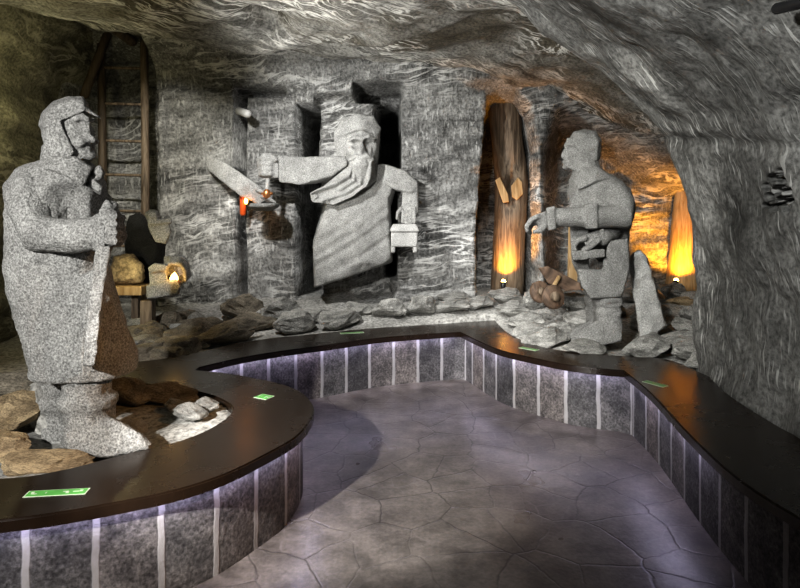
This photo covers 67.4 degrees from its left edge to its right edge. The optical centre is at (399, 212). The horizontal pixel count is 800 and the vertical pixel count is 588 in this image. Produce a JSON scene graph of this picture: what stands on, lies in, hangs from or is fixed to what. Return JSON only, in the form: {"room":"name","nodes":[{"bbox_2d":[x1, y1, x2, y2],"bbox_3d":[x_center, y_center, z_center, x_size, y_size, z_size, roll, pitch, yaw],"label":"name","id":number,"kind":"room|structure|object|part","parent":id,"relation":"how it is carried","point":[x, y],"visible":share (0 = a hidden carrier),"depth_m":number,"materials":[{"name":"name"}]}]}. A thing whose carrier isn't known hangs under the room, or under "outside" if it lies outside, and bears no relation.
{"room":"underground passage","nodes":[
{"label":"underground passage","id":0,"kind":"room"},
{"bbox_2d":[0,4,97,342],"bbox_3d":[-3.691,-0.625,3.325,0.694,4.550,9.656,0,0,0],"label":"wall","id":1,"kind":"structure","parent":0,"point":[39,53],"depth_m":6.14,"materials":[{"name":"grey stone"}]},
{"bbox_2d":[111,32,137,45],"bbox_3d":[-3.224,-2.078,6.653,0.128,0.330,0.673,0,0,31],"label":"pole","id":2,"kind":"object","parent":1,"relation":"attached to","point":[129,39],"visible":0.4,"depth_m":6.80,"materials":[{"name":"brown wood"}]},
{"bbox_2d":[249,203,279,210],"bbox_3d":[-1.492,-0.064,6.611,0.331,0.087,0.348,0,0,0],"label":"bowl","id":3,"kind":"object","parent":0,"point":[254,206],"visible":1,"depth_m":6.48,"materials":[{"name":"grey stone"}]},
{"bbox_2d":[0,0,662,133],"bbox_3d":[0.180,-1.457,3.500,8.760,1.891,10.600,0,0,0],"label":"ceiling","id":4,"kind":"structure","parent":0,"point":[495,38],"depth_m":5.84,"materials":[{"name":"grey stone"}]},
{"bbox_2d":[58,25,684,306],"bbox_3d":[0.105,-0.770,7.463,9.077,4.130,3.581,0,0,0],"label":"wall","id":5,"kind":"structure","parent":0,"point":[433,121],"depth_m":7.05,"materials":[{"name":"grey stone"}]},
{"bbox_2d":[79,32,111,98],"bbox_3d":[-3.484,-1.740,6.900,0.363,0.881,0.097,0,0,-22],"label":"pole","id":6,"kind":"object","parent":5,"relation":"attached to","point":[105,39],"visible":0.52,"depth_m":6.86,"materials":[{"name":"brown wood"}]},
{"bbox_2d":[97,39,149,299],"bbox_3d":[-3.215,-0.592,6.957,0.702,3.234,0.315,0,0,0],"label":"wooden ladder","id":7,"kind":"object","parent":5,"relation":"attached to","point":[144,60],"visible":0.44,"depth_m":6.96,"materials":[{"name":"brown wood"}]},
{"bbox_3d":[-3.458,-0.592,6.960,0.103,3.234,0.345,0,0,-28],"label":"rail","id":8,"kind":"part","parent":7,"relation":"part of","materials":[{"name":"brown wood"}]},
{"bbox_3d":[-2.959,-0.592,6.960,0.104,3.234,0.337,0,0,-24],"label":"rail","id":9,"kind":"part","parent":7,"relation":"part of","materials":[{"name":"brown wood"}]},
{"bbox_2d":[206,155,275,202],"bbox_3d":[-1.806,-0.376,6.860,1.042,0.595,0.368,0,0,22],"label":"relief","id":10,"kind":"object","parent":5,"relation":"attached to","point":[243,186],"visible":0.87,"depth_m":6.68,"materials":[{"name":"grey stone"}]},
{"bbox_2d":[239,195,247,215],"bbox_3d":[-1.766,-0.138,6.789,0.085,0.340,0.142,0,0,-36],"label":"lantern","id":11,"kind":"object","parent":10,"relation":"attached to","point":[243,201],"visible":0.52,"depth_m":6.78,"materials":[{"name":"orange glass"}]},
{"bbox_2d":[235,107,251,117],"bbox_3d":[-1.859,-1.157,6.989,0.122,0.183,0.685,0,0,-27],"label":"lamp","id":12,"kind":"object","parent":5,"relation":"attached to","point":[240,111],"visible":1,"depth_m":6.75,"materials":[{"name":"metal"}]},
{"bbox_2d":[256,113,418,287],"bbox_3d":[-0.676,-0.134,6.785,1.802,2.026,0.606,0,0,0],"label":"statue","id":13,"kind":"object","parent":5,"relation":"attached to","point":[352,236],"visible":0.99,"depth_m":6.62,"materials":[{"name":"grey stone"}]},
{"bbox_2d":[261,178,272,197],"bbox_3d":[-1.454,-0.378,6.560,0.113,0.440,0.092,0,0,-37],"label":"candle","id":14,"kind":"object","parent":13,"relation":"attached to","point":[266,193],"visible":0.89,"depth_m":6.54,"materials":[{"name":"white wax"}]},
{"bbox_2d":[390,224,418,252],"bbox_3d":[0.050,0.287,6.695,0.320,0.334,0.373,0,0,0],"label":"box","id":15,"kind":"object","parent":13,"relation":"attached to","point":[402,235],"visible":0.99,"depth_m":6.53,"materials":[{"name":"white stone"}]},
{"bbox_3d":[0.050,0.163,6.695,0.320,0.087,0.373,0,0,0],"label":"lid","id":16,"kind":"part","parent":15,"relation":"part of","materials":[{"name":"white stone"}]},
{"bbox_2d":[0,287,780,478],"bbox_3d":[0.145,1.442,5.435,8.890,0.916,7.070,0,0,0],"label":"rocks","id":17,"kind":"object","parent":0,"point":[164,428],"depth_m":6.02},
{"bbox_2d":[0,429,31,456],"bbox_3d":[-1.976,1.154,2.999,0.304,0.120,0.209,0,0,22],"label":"rubble slab","id":18,"kind":"object","parent":17,"relation":"on","point":[10,441],"visible":0.86,"depth_m":2.96,"materials":[{"name":"brown stone"}]},
{"bbox_2d":[0,371,33,395],"bbox_3d":[-2.383,1.087,3.717,0.357,0.233,0.409,0,0,35],"label":"rubble slab","id":19,"kind":"object","parent":17,"relation":"on","point":[9,381],"visible":0.28,"depth_m":3.63,"materials":[{"name":"brown stone"}]},
{"bbox_2d":[0,389,39,430],"bbox_3d":[-2.101,1.071,3.245,0.350,0.215,0.210,0,0,-27],"label":"rubble slab","id":20,"kind":"object","parent":17,"relation":"on","point":[19,408],"visible":0.77,"depth_m":3.19,"materials":[{"name":"brown stone"}]},
{"bbox_2d":[14,386,30,391],"bbox_3d":[-2.078,1.082,3.426,0.350,0.215,0.210,0,0,14],"label":"rubble slab","id":21,"kind":"object","parent":17,"relation":"on","point":[25,387],"visible":0.02,"depth_m":3.37,"materials":[{"name":"stone"}]},
{"bbox_2d":[0,448,94,476],"bbox_3d":[-1.680,1.185,2.861,0.450,0.095,0.211,0,0,0],"label":"rubble slab","id":22,"kind":"object","parent":17,"relation":"on","point":[25,461],"visible":0.91,"depth_m":2.82,"materials":[{"name":"brown stone"}]},
{"bbox_2d":[2,96,151,457],"bbox_3d":[-1.743,0.388,3.165,1.057,2.004,0.606,0,0,18],"label":"statue","id":23,"kind":"object","parent":17,"relation":"on","point":[62,224],"visible":0.98,"depth_m":2.96,"materials":[{"name":"grey stone"}]},
{"bbox_2d":[112,377,150,405],"bbox_3d":[-1.739,1.130,3.795,0.344,0.213,0.208,0,0,4],"label":"rubble slab","id":24,"kind":"object","parent":17,"relation":"on","point":[131,391],"visible":0.72,"depth_m":3.72,"materials":[{"name":"brown stone"}]},
{"bbox_2d":[115,283,148,318],"bbox_3d":[-2.645,0.949,5.720,0.489,0.532,0.300,0,0,0],"label":"table","id":25,"kind":"object","parent":17,"relation":"on","point":[135,290],"visible":0.21,"depth_m":5.65,"materials":[{"name":"brown wood"}]},
{"bbox_2d":[110,254,144,284],"bbox_3d":[-2.601,0.537,5.726,0.366,0.305,0.257,0,0,0],"label":"rock","id":26,"kind":"object","parent":25,"relation":"on","point":[126,269],"visible":0.91,"depth_m":5.62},
{"bbox_3d":[-2.556,1.000,5.810,0.066,0.430,0.066,0,0,0],"label":"leg","id":27,"kind":"part","parent":25,"relation":"part of","materials":[{"name":"brown wood"}]},
{"bbox_2d":[127,318,139,325],"bbox_3d":[-2.547,1.138,5.786,0.467,0.273,0.254,0,0,-37],"label":"rubble slab","id":28,"kind":"object","parent":17,"relation":"on","point":[136,321],"visible":0.13,"depth_m":5.68,"materials":[{"name":"grey stone"}]},
{"bbox_2d":[129,418,148,433],"bbox_3d":[-1.465,1.205,3.362,0.107,0.105,0.076,0,0,-3],"label":"rubble slab","id":29,"kind":"object","parent":17,"relation":"on","point":[140,425],"visible":0.65,"depth_m":3.35,"materials":[{"name":"brown stone"}]},
{"bbox_2d":[128,324,163,337],"bbox_3d":[-2.344,1.135,5.408,0.451,0.254,0.291,0,0,13],"label":"rubble slab","id":30,"kind":"object","parent":17,"relation":"on","point":[155,330],"visible":0.26,"depth_m":5.38,"materials":[{"name":"brown stone"}]},
{"bbox_2d":[140,299,155,323],"bbox_3d":[-2.360,1.030,5.620,0.110,0.430,0.100,0,0,0],"label":"prop","id":31,"kind":"object","parent":17,"relation":"on","point":[147,306],"visible":0.49,"depth_m":5.57,"materials":[{"name":"brown wood"}]},
{"bbox_2d":[124,210,191,298],"bbox_3d":[-2.383,0.395,5.899,0.436,0.856,1.169,0,0,-39],"label":"statue","id":32,"kind":"object","parent":31,"relation":"on","point":[148,235],"visible":0.92,"depth_m":5.69,"materials":[{"name":"grey stone"}]},
{"bbox_2d":[170,272,180,283],"bbox_3d":[-2.094,0.603,5.560,0.116,0.110,0.120,0,0,0],"label":"lamp","id":33,"kind":"object","parent":32,"relation":"attached to","point":[174,275],"visible":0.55,"depth_m":5.54,"materials":[{"name":"white metal"}]},
{"bbox_2d":[133,334,163,344],"bbox_3d":[-2.266,1.153,5.201,0.258,0.177,0.590,0,0,29],"label":"rubble slab","id":34,"kind":"object","parent":17,"relation":"on","point":[145,338],"visible":0.3,"depth_m":5.19,"materials":[{"name":"grey stone"}]},
{"bbox_2d":[136,341,163,360],"bbox_3d":[-2.119,1.171,5.000,0.422,0.183,0.299,0,0,-23],"label":"rubble slab","id":35,"kind":"object","parent":17,"relation":"on","point":[144,349],"visible":0.35,"depth_m":4.91,"materials":[{"name":"grey stone"}]},
{"bbox_2d":[133,320,168,334],"bbox_3d":[-2.279,1.114,5.482,0.389,0.251,0.304,0,0,-29],"label":"rubble slab","id":36,"kind":"object","parent":17,"relation":"on","point":[153,322],"visible":0.34,"depth_m":5.46,"materials":[{"name":"brown stone"}]},
{"bbox_2d":[149,346,186,359],"bbox_3d":[-2.046,1.173,5.052,0.592,0.129,0.316,0,0,22],"label":"rubble slab","id":37,"kind":"object","parent":17,"relation":"on","point":[161,352],"visible":0.35,"depth_m":4.92,"materials":[{"name":"brown stone"}]},
{"bbox_2d":[156,311,182,325],"bbox_3d":[-2.304,1.097,5.872,0.487,0.257,0.310,0,0,-25],"label":"rubble slab","id":38,"kind":"object","parent":17,"relation":"on","point":[166,318],"visible":0.26,"depth_m":5.83,"materials":[{"name":"grey stone"}]},
{"bbox_2d":[145,381,198,403],"bbox_3d":[-1.500,1.165,3.853,0.409,0.165,0.153,0,0,-2],"label":"rubble slab","id":39,"kind":"object","parent":17,"relation":"on","point":[159,393],"visible":0.74,"depth_m":3.82,"materials":[{"name":"brown stone"}]},
{"bbox_2d":[168,323,180,328],"bbox_3d":[-2.118,1.149,5.734,0.253,0.207,0.208,0,0,-35],"label":"rubble slab","id":40,"kind":"object","parent":17,"relation":"on","point":[171,326],"visible":0.12,"depth_m":5.67,"materials":[{"name":"grey stone"}]},
{"bbox_2d":[164,398,185,412],"bbox_3d":[-1.362,1.181,3.681,0.172,0.083,0.105,0,0,-8],"label":"rubble slab","id":41,"kind":"object","parent":17,"relation":"on","point":[171,403],"visible":0.64,"depth_m":3.65,"materials":[{"name":"brown stone"}]},
{"bbox_2d":[154,335,201,353],"bbox_3d":[-1.910,1.155,5.218,0.273,0.161,0.443,0,0,36],"label":"rubble slab","id":42,"kind":"object","parent":17,"relation":"on","point":[190,344],"visible":0.58,"depth_m":5.16,"materials":[{"name":"stone"}]},
{"bbox_2d":[163,321,207,337],"bbox_3d":[-1.992,1.135,5.587,0.366,0.232,0.427,0,0,3],"label":"rubble slab","id":43,"kind":"object","parent":17,"relation":"on","point":[189,328],"visible":0.5,"depth_m":5.53,"materials":[{"name":"brown stone"}]},
{"bbox_2d":[179,310,197,319],"bbox_3d":[-2.292,1.101,6.210,0.266,0.189,0.498,0,0,44],"label":"rubble slab","id":44,"kind":"object","parent":17,"relation":"on","point":[184,314],"visible":0.15,"depth_m":6.16,"materials":[{"name":"grey stone"}]},
{"bbox_2d":[173,402,208,420],"bbox_3d":[-1.227,1.160,3.504,0.210,0.108,0.113,0,0,11],"label":"rubble slab","id":45,"kind":"object","parent":17,"relation":"on","point":[188,411],"visible":1,"depth_m":3.47,"materials":[{"name":"grey stone"}]},
{"bbox_2d":[167,317,224,329],"bbox_3d":[-2.012,1.131,5.872,0.661,0.195,0.255,0,0,-25],"label":"rubble slab","id":46,"kind":"object","parent":17,"relation":"on","point":[208,322],"visible":0.25,"depth_m":5.90,"materials":[{"name":"brown stone"}]},
{"bbox_2d":[187,311,204,318],"bbox_3d":[-2.067,1.107,6.103,0.231,0.214,0.170,0,0,-11],"label":"rubble slab","id":47,"kind":"object","parent":17,"relation":"on","point":[195,314],"visible":0.23,"depth_m":6.07,"materials":[{"name":"grey stone"}]},
{"bbox_2d":[198,337,210,348],"bbox_3d":[-1.946,1.176,5.500,0.478,0.118,0.276,0,0,18],"label":"rubble slab","id":48,"kind":"object","parent":17,"relation":"on","point":[204,345],"visible":0.2,"depth_m":5.41,"materials":[{"name":"stone"}]},
{"bbox_2d":[195,396,219,411],"bbox_3d":[-1.168,1.155,3.622,0.158,0.097,0.099,0,0,-30],"label":"rubble slab","id":49,"kind":"object","parent":17,"relation":"on","point":[209,404],"visible":0.73,"depth_m":3.60,"materials":[{"name":"grey stone"}]},
{"bbox_2d":[197,317,258,344],"bbox_3d":[-1.621,1.120,5.608,0.657,0.256,0.224,0,0,-31],"label":"rubble slab","id":50,"kind":"object","parent":17,"relation":"on","point":[239,329],"visible":0.84,"depth_m":5.56,"materials":[{"name":"brown stone"}]},
{"bbox_2d":[219,293,263,316],"bbox_3d":[-1.680,1.010,6.436,0.499,0.279,0.305,0,0,-22],"label":"rubble slab","id":51,"kind":"object","parent":17,"relation":"on","point":[243,303],"visible":0.83,"depth_m":6.33,"materials":[{"name":"stone"}]},
{"bbox_2d":[233,311,276,330],"bbox_3d":[-1.488,1.104,6.068,0.507,0.218,0.226,0,0,-23],"label":"rubble slab","id":52,"kind":"object","parent":17,"relation":"on","point":[264,322],"visible":0.41,"depth_m":6.03,"materials":[{"name":"stone"}]},
{"bbox_2d":[256,296,301,318],"bbox_3d":[-1.285,1.018,6.378,0.568,0.254,0.258,0,0,-41],"label":"rubble slab","id":53,"kind":"object","parent":17,"relation":"on","point":[276,308],"visible":0.6,"depth_m":6.26,"materials":[{"name":"grey stone"}]},
{"bbox_2d":[272,309,315,334],"bbox_3d":[-1.053,1.104,5.995,0.443,0.275,0.223,0,0,-17],"label":"rubble slab","id":54,"kind":"object","parent":17,"relation":"on","point":[295,321],"visible":0.91,"depth_m":5.92,"materials":[{"name":"grey stone"}]},
{"bbox_2d":[300,309,329,321],"bbox_3d":[-0.952,1.097,6.328,0.477,0.178,0.240,0,0,-15],"label":"rubble slab","id":55,"kind":"object","parent":17,"relation":"on","point":[315,313],"visible":0.2,"depth_m":6.26,"materials":[{"name":"grey stone"}]},
{"bbox_2d":[318,311,361,330],"bbox_3d":[-0.640,1.108,6.213,0.521,0.204,0.258,0,0,-43],"label":"rubble slab","id":56,"kind":"object","parent":17,"relation":"on","point":[331,320],"visible":0.99,"depth_m":6.11,"materials":[{"name":"grey stone"}]},
{"bbox_2d":[344,301,372,315],"bbox_3d":[-0.452,1.047,6.557,0.330,0.160,0.273,0,0,-17],"label":"rubble slab","id":57,"kind":"object","parent":17,"relation":"on","point":[363,309],"visible":0.74,"depth_m":6.47,"materials":[{"name":"grey stone"}]},
{"bbox_2d":[370,298,406,316],"bbox_3d":[-0.113,1.016,6.426,0.346,0.225,0.310,0,0,-43],"label":"rubble slab","id":58,"kind":"object","parent":17,"relation":"on","point":[390,307],"visible":0.98,"depth_m":6.34,"materials":[{"name":"grey stone"}]},
{"bbox_2d":[407,295,435,313],"bbox_3d":[0.244,1.006,6.540,0.289,0.227,0.315,0,0,19],"label":"rubble slab","id":59,"kind":"object","parent":17,"relation":"on","point":[421,304],"visible":0.99,"depth_m":6.45,"materials":[{"name":"grey stone"}]},
{"bbox_2d":[434,299,470,312],"bbox_3d":[0.545,1.023,6.591,0.479,0.164,0.253,0,0,8],"label":"rubble slab","id":60,"kind":"object","parent":17,"relation":"on","point":[449,305],"visible":0.8,"depth_m":6.51,"materials":[{"name":"grey stone"}]},
{"bbox_2d":[436,291,470,300],"bbox_3d":[0.645,0.985,6.939,0.481,0.156,0.278,0,0,-7],"label":"rubble slab","id":61,"kind":"object","parent":17,"relation":"on","point":[455,294],"visible":0.6,"depth_m":6.87,"materials":[{"name":"grey stone"}]},
{"bbox_2d":[465,295,493,310],"bbox_3d":[0.878,1.009,6.781,0.304,0.157,0.319,0,0,-39],"label":"rubble slab","id":62,"kind":"object","parent":17,"relation":"on","point":[479,301],"visible":0.78,"depth_m":6.68,"materials":[{"name":"grey stone"}]},
{"bbox_2d":[501,279,505,288],"bbox_3d":[1.215,0.891,7.093,0.100,0.211,0.076,0,0,0],"label":"uplight","id":63,"kind":"object","parent":17,"relation":"on","point":[503,282],"visible":0.49,"depth_m":7.07,"materials":[{"name":"black metal"}]},
{"bbox_2d":[487,287,522,303],"bbox_3d":[1.222,0.958,6.871,0.484,0.216,0.224,0,0,-9],"label":"rubble slab","id":64,"kind":"object","parent":17,"relation":"on","point":[504,295],"visible":0.75,"depth_m":6.79,"materials":[{"name":"grey stone"}]},
{"bbox_2d":[488,103,527,293],"bbox_3d":[1.356,-0.224,7.504,0.500,2.447,0.509,0,0,0],"label":"post","id":65,"kind":"object","parent":17,"relation":"on","point":[505,121],"visible":0.94,"depth_m":7.34,"materials":[{"name":"brown wood"}]},
{"bbox_2d":[495,299,529,316],"bbox_3d":[1.209,1.036,6.464,0.381,0.202,0.207,0,0,7],"label":"rubble slab","id":66,"kind":"object","parent":17,"relation":"on","point":[513,307],"visible":0.85,"depth_m":6.40,"materials":[{"name":"grey stone"}]},
{"bbox_2d":[507,311,543,326],"bbox_3d":[1.281,1.087,6.124,0.384,0.170,0.252,0,0,23],"label":"rubble slab","id":67,"kind":"object","parent":17,"relation":"on","point":[522,318],"visible":0.87,"depth_m":6.07,"materials":[{"name":"grey stone"}]},
{"bbox_2d":[512,322,546,339],"bbox_3d":[1.274,1.152,5.788,0.474,0.183,0.229,0,0,-35],"label":"rubble slab","id":68,"kind":"object","parent":17,"relation":"on","point":[520,331],"visible":0.39,"depth_m":5.72,"materials":[{"name":"grey stone"}]},
{"bbox_2d":[523,289,544,309],"bbox_3d":[1.525,0.969,6.755,0.315,0.281,0.213,0,0,-24],"label":"boulder","id":69,"kind":"object","parent":17,"relation":"on","point":[528,302],"visible":0.45,"depth_m":6.68,"materials":[{"name":"grey stone"}]},
{"bbox_2d":[521,326,567,347],"bbox_3d":[1.306,1.150,5.454,0.317,0.223,0.382,0,0,44],"label":"rubble slab","id":70,"kind":"object","parent":17,"relation":"on","point":[548,337],"visible":0.91,"depth_m":5.39,"materials":[{"name":"grey stone"}]},
{"bbox_2d":[544,322,574,328],"bbox_3d":[1.556,1.154,5.870,0.323,0.195,0.252,0,0,24],"label":"rubble slab","id":71,"kind":"object","parent":17,"relation":"on","point":[562,325],"visible":0.43,"depth_m":5.81,"materials":[{"name":"grey stone"}]},
{"bbox_2d":[560,329,572,340],"bbox_3d":[1.507,1.159,5.715,0.378,0.132,0.262,0,0,14],"label":"rubble slab","id":72,"kind":"object","parent":17,"relation":"on","point":[565,331],"visible":0.18,"depth_m":5.65,"materials":[{"name":"grey stone"}]},
{"bbox_2d":[561,292,585,311],"bbox_3d":[1.919,0.986,6.613,0.426,0.217,0.210,0,0,-13],"label":"rubble slab","id":73,"kind":"object","parent":17,"relation":"on","point":[573,301],"visible":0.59,"depth_m":6.53,"materials":[{"name":"grey stone"}]},
{"bbox_2d":[562,310,586,326],"bbox_3d":[1.876,1.098,6.181,0.365,0.197,0.294,0,0,-15],"label":"rubble slab","id":74,"kind":"object","parent":17,"relation":"on","point":[576,318],"visible":0.38,"depth_m":6.11,"materials":[{"name":"grey stone"}]},
{"bbox_2d":[530,266,581,309],"bbox_3d":[1.656,0.763,6.253,0.621,0.423,0.494,0,0,0],"label":"cart","id":75,"kind":"object","parent":74,"relation":"on","point":[552,296],"visible":1,"depth_m":6.21,"materials":[{"name":"brown wood"}]},
{"bbox_3d":[1.594,0.717,6.150,0.043,0.146,0.175,0,0,44],"label":"handle","id":76,"kind":"part","parent":75,"relation":"part of","materials":[{"name":"brown wood"}]},
{"bbox_2d":[538,266,581,290],"bbox_3d":[1.701,0.698,6.360,0.530,0.292,0.280,0,0,0],"label":"tray","id":77,"kind":"object","parent":75,"relation":"on","point":[566,283],"depth_m":6.22,"materials":[{"name":"brown wood"}]},
{"bbox_2d":[567,227,576,280],"bbox_3d":[1.817,0.336,6.300,0.106,0.841,0.060,0,0,0],"label":"plank","id":78,"kind":"object","parent":75,"relation":"on","point":[572,273],"visible":0.29,"depth_m":6.27,"materials":[{"name":"brown wood"}]},
{"bbox_2d":[570,290,586,295],"bbox_3d":[2.195,0.981,7.013,0.399,0.176,0.268,0,0,7],"label":"rubble slab","id":79,"kind":"object","parent":17,"relation":"on","point":[583,292],"visible":0.11,"depth_m":6.93,"materials":[{"name":"grey stone"}]},
{"bbox_2d":[525,129,635,344],"bbox_3d":[1.578,0.241,5.370,1.049,1.986,0.762,0,0,0],"label":"statue","id":80,"kind":"object","parent":17,"relation":"on","point":[600,213],"visible":0.98,"depth_m":5.18,"materials":[{"name":"grey stone"}]},
{"bbox_2d":[570,129,601,160],"bbox_3d":[1.672,-0.594,5.400,0.295,0.320,0.234,0,0,0],"label":"hood","id":81,"kind":"object","parent":80,"relation":"attached to","point":[585,144],"depth_m":5.31,"materials":[{"name":"grey stone"}]},
{"bbox_3d":[1.617,0.364,5.153,0.353,0.114,0.220,0,0,0],"label":"held plate","id":82,"kind":"part","parent":80,"relation":"part of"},
{"bbox_2d":[562,338,606,354],"bbox_3d":[1.577,1.146,5.117,0.408,0.131,0.256,0,0,-12],"label":"rubble slab","id":83,"kind":"object","parent":17,"relation":"on","point":[580,345],"visible":0.9,"depth_m":5.04,"materials":[{"name":"grey stone"}]},
{"bbox_2d":[621,305,626,314],"bbox_3d":[2.269,1.020,6.515,0.327,0.188,0.369,0,0,37],"label":"rubble slab","id":84,"kind":"object","parent":17,"relation":"on","point":[624,312],"visible":0.2,"depth_m":6.45,"materials":[{"name":"stone"}]},
{"bbox_2d":[622,288,633,301],"bbox_3d":[2.621,0.969,7.011,0.358,0.166,0.282,0,0,-3],"label":"rubble slab","id":85,"kind":"object","parent":17,"relation":"on","point":[627,296],"visible":0.36,"depth_m":6.92,"materials":[{"name":"grey stone"}]},
{"bbox_2d":[621,333,671,357],"bbox_3d":[2.049,1.109,5.001,0.424,0.202,0.243,0,0,-10],"label":"rubble slab","id":86,"kind":"object","parent":17,"relation":"on","point":[650,345],"visible":0.94,"depth_m":4.92,"materials":[{"name":"grey stone"}]},
{"bbox_2d":[629,250,666,336],"bbox_3d":[2.304,0.756,5.574,0.443,0.828,0.278,0,0,0],"label":"leaning slab","id":87,"kind":"object","parent":17,"relation":"on","point":[649,311],"visible":0.91,"depth_m":5.45,"materials":[{"name":"grey stone"}]},
{"bbox_2d":[627,317,670,329],"bbox_3d":[2.496,1.109,6.023,0.411,0.190,0.270,0,0,15],"label":"rubble slab","id":88,"kind":"object","parent":17,"relation":"on","point":[632,324],"visible":0.34,"depth_m":5.97,"materials":[{"name":"grey stone"}]},
{"bbox_2d":[630,305,671,318],"bbox_3d":[2.665,1.070,6.376,0.423,0.193,0.290,0,0,22],"label":"rubble slab","id":89,"kind":"object","parent":17,"relation":"on","point":[666,311],"visible":0.3,"depth_m":6.28,"materials":[{"name":"grey stone"}]},
{"bbox_2d":[658,292,668,303],"bbox_3d":[2.979,0.985,6.981,0.396,0.155,0.217,0,0,-2],"label":"rubble slab","id":90,"kind":"object","parent":17,"relation":"on","point":[662,298],"visible":0.22,"depth_m":6.91,"materials":[{"name":"stone"}]},
{"bbox_2d":[656,282,685,297],"bbox_3d":[3.285,0.942,7.216,0.385,0.216,0.246,0,0,18],"label":"rubble slab","id":91,"kind":"object","parent":17,"relation":"on","point":[670,290],"visible":0.69,"depth_m":7.15,"materials":[{"name":"grey stone"}]},
{"bbox_2d":[661,329,687,337],"bbox_3d":[2.474,1.145,5.452,0.506,0.155,0.230,0,0,4],"label":"rubble slab","id":92,"kind":"object","parent":17,"relation":"on","point":[670,334],"visible":0.12,"depth_m":5.46,"materials":[{"name":"grey stone"}]},
{"bbox_2d":[663,296,692,305],"bbox_3d":[3.266,1.013,6.899,0.514,0.108,0.214,0,0,-7],"label":"rubble slab","id":93,"kind":"object","parent":17,"relation":"on","point":[686,301],"visible":0.67,"depth_m":6.82,"materials":[{"name":"brown stone"}]},
{"bbox_2d":[666,335,692,347],"bbox_3d":[2.458,1.118,5.125,0.530,0.142,0.213,0,0,-1],"label":"rubble slab","id":94,"kind":"object","parent":17,"relation":"on","point":[679,338],"visible":0.28,"depth_m":5.07,"materials":[{"name":"grey stone"}]},
{"bbox_2d":[665,191,696,290],"bbox_3d":[3.800,-0.113,7.999,0.491,2.253,0.480,0,0,0],"label":"post","id":95,"kind":"object","parent":17,"relation":"on","point":[680,266],"visible":0.36,"depth_m":7.85,"materials":[{"name":"brown wood"}]},
{"bbox_2d":[671,317,692,330],"bbox_3d":[2.860,1.128,5.925,0.370,0.189,0.214,0,0,6],"label":"rubble slab","id":96,"kind":"object","parent":17,"relation":"on","point":[679,323],"visible":0.51,"depth_m":5.89,"materials":[{"name":"grey stone"}]},
{"bbox_2d":[671,339,695,359],"bbox_3d":[2.390,1.119,4.892,0.350,0.166,0.234,0,0,7],"label":"rubble slab","id":97,"kind":"object","parent":17,"relation":"on","point":[683,349],"visible":0.52,"depth_m":4.85,"materials":[{"name":"grey stone"}]},
{"bbox_2d":[676,330,692,335],"bbox_3d":[2.707,1.127,5.389,0.563,0.174,0.251,0,0,13],"label":"rubble slab","id":98,"kind":"object","parent":17,"relation":"on","point":[689,332],"visible":0.15,"depth_m":5.36,"materials":[{"name":"grey stone"}]},
{"bbox_2d":[678,303,692,319],"bbox_3d":[3.121,1.058,6.354,0.300,0.209,0.282,0,0,10],"label":"rubble slab","id":99,"kind":"object","parent":17,"relation":"on","point":[686,313],"visible":0.29,"depth_m":6.29,"materials":[{"name":"grey stone"}]},
{"bbox_2d":[680,291,695,298],"bbox_3d":[3.373,0.994,6.930,0.360,0.176,0.239,0,0,20],"label":"rubble slab","id":100,"kind":"object","parent":17,"relation":"on","point":[690,294],"visible":0.26,"depth_m":6.92,"materials":[{"name":"grey stone"}]},
{"bbox_2d":[685,350,698,367],"bbox_3d":[2.417,1.110,4.667,0.371,0.154,0.357,0,0,24],"label":"rubble slab","id":101,"kind":"object","parent":17,"relation":"on","point":[692,362],"visible":0.28,"depth_m":4.60,"materials":[{"name":"grey stone"}]},
{"bbox_2d":[192,379,752,587],"bbox_3d":[0.000,1.650,3.000,12.000,0.001,12.000,0,0,0],"label":"floor","id":102,"kind":"structure","parent":0,"point":[442,483],"depth_m":3.34,"materials":[{"name":"stone"}]},
{"bbox_2d":[0,320,799,587],"bbox_3d":[-0.740,1.410,3.380,5.920,0.480,6.360,0,0,0],"label":"barrier wall","id":103,"kind":"structure","parent":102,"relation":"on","point":[180,514],"depth_m":3.08,"materials":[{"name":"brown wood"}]},
{"bbox_2d":[22,488,89,497],"bbox_3d":[-1.433,1.168,2.507,0.244,0.003,0.056,0,0,-7],"label":"sticker","id":104,"kind":"object","parent":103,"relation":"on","point":[79,491],"visible":1,"depth_m":2.50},
{"bbox_2d":[253,394,273,399],"bbox_3d":[-0.865,1.168,3.815,0.100,0.003,0.084,0,0,29],"label":"sticker","id":105,"kind":"object","parent":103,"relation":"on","point":[262,396],"visible":1,"depth_m":3.81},
{"bbox_2d":[340,332,363,333],"bbox_3d":[-0.468,1.168,5.850,0.230,0.003,0.060,0,0,-14],"label":"sticker","id":106,"kind":"object","parent":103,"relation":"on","point":[345,332],"visible":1,"depth_m":5.86,"materials":[{"name":"green paper"}]},
{"bbox_2d":[520,347,538,350],"bbox_3d":[1.110,1.168,5.162,0.170,0.003,0.060,0,0,43],"label":"sticker","id":107,"kind":"object","parent":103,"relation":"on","point":[520,347],"visible":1,"depth_m":5.17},
{"bbox_2d":[642,380,666,386],"bbox_3d":[1.745,1.168,4.105,0.060,0.003,0.160,0,0,-33],"label":"sticker","id":108,"kind":"object","parent":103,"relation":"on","point":[646,381],"visible":1,"depth_m":4.11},
{"bbox_2d":[509,0,799,438],"bbox_3d":[1.341,-1.006,1.800,4.695,5.522,6.603,0,0,0],"label":"wall","id":109,"kind":"structure","parent":0,"point":[719,79],"depth_m":3.50,"materials":[{"name":"grey stone"}]},
{"bbox_2d":[771,0,799,14],"bbox_3d":[1.520,-0.867,2.255,0.073,0.220,0.240,0,0,-19],"label":"ceiling lamp","id":110,"kind":"object","parent":109,"relation":"attached to","point":[788,5],"visible":1,"depth_m":2.29,"materials":[{"name":"black metal"}]}
]}

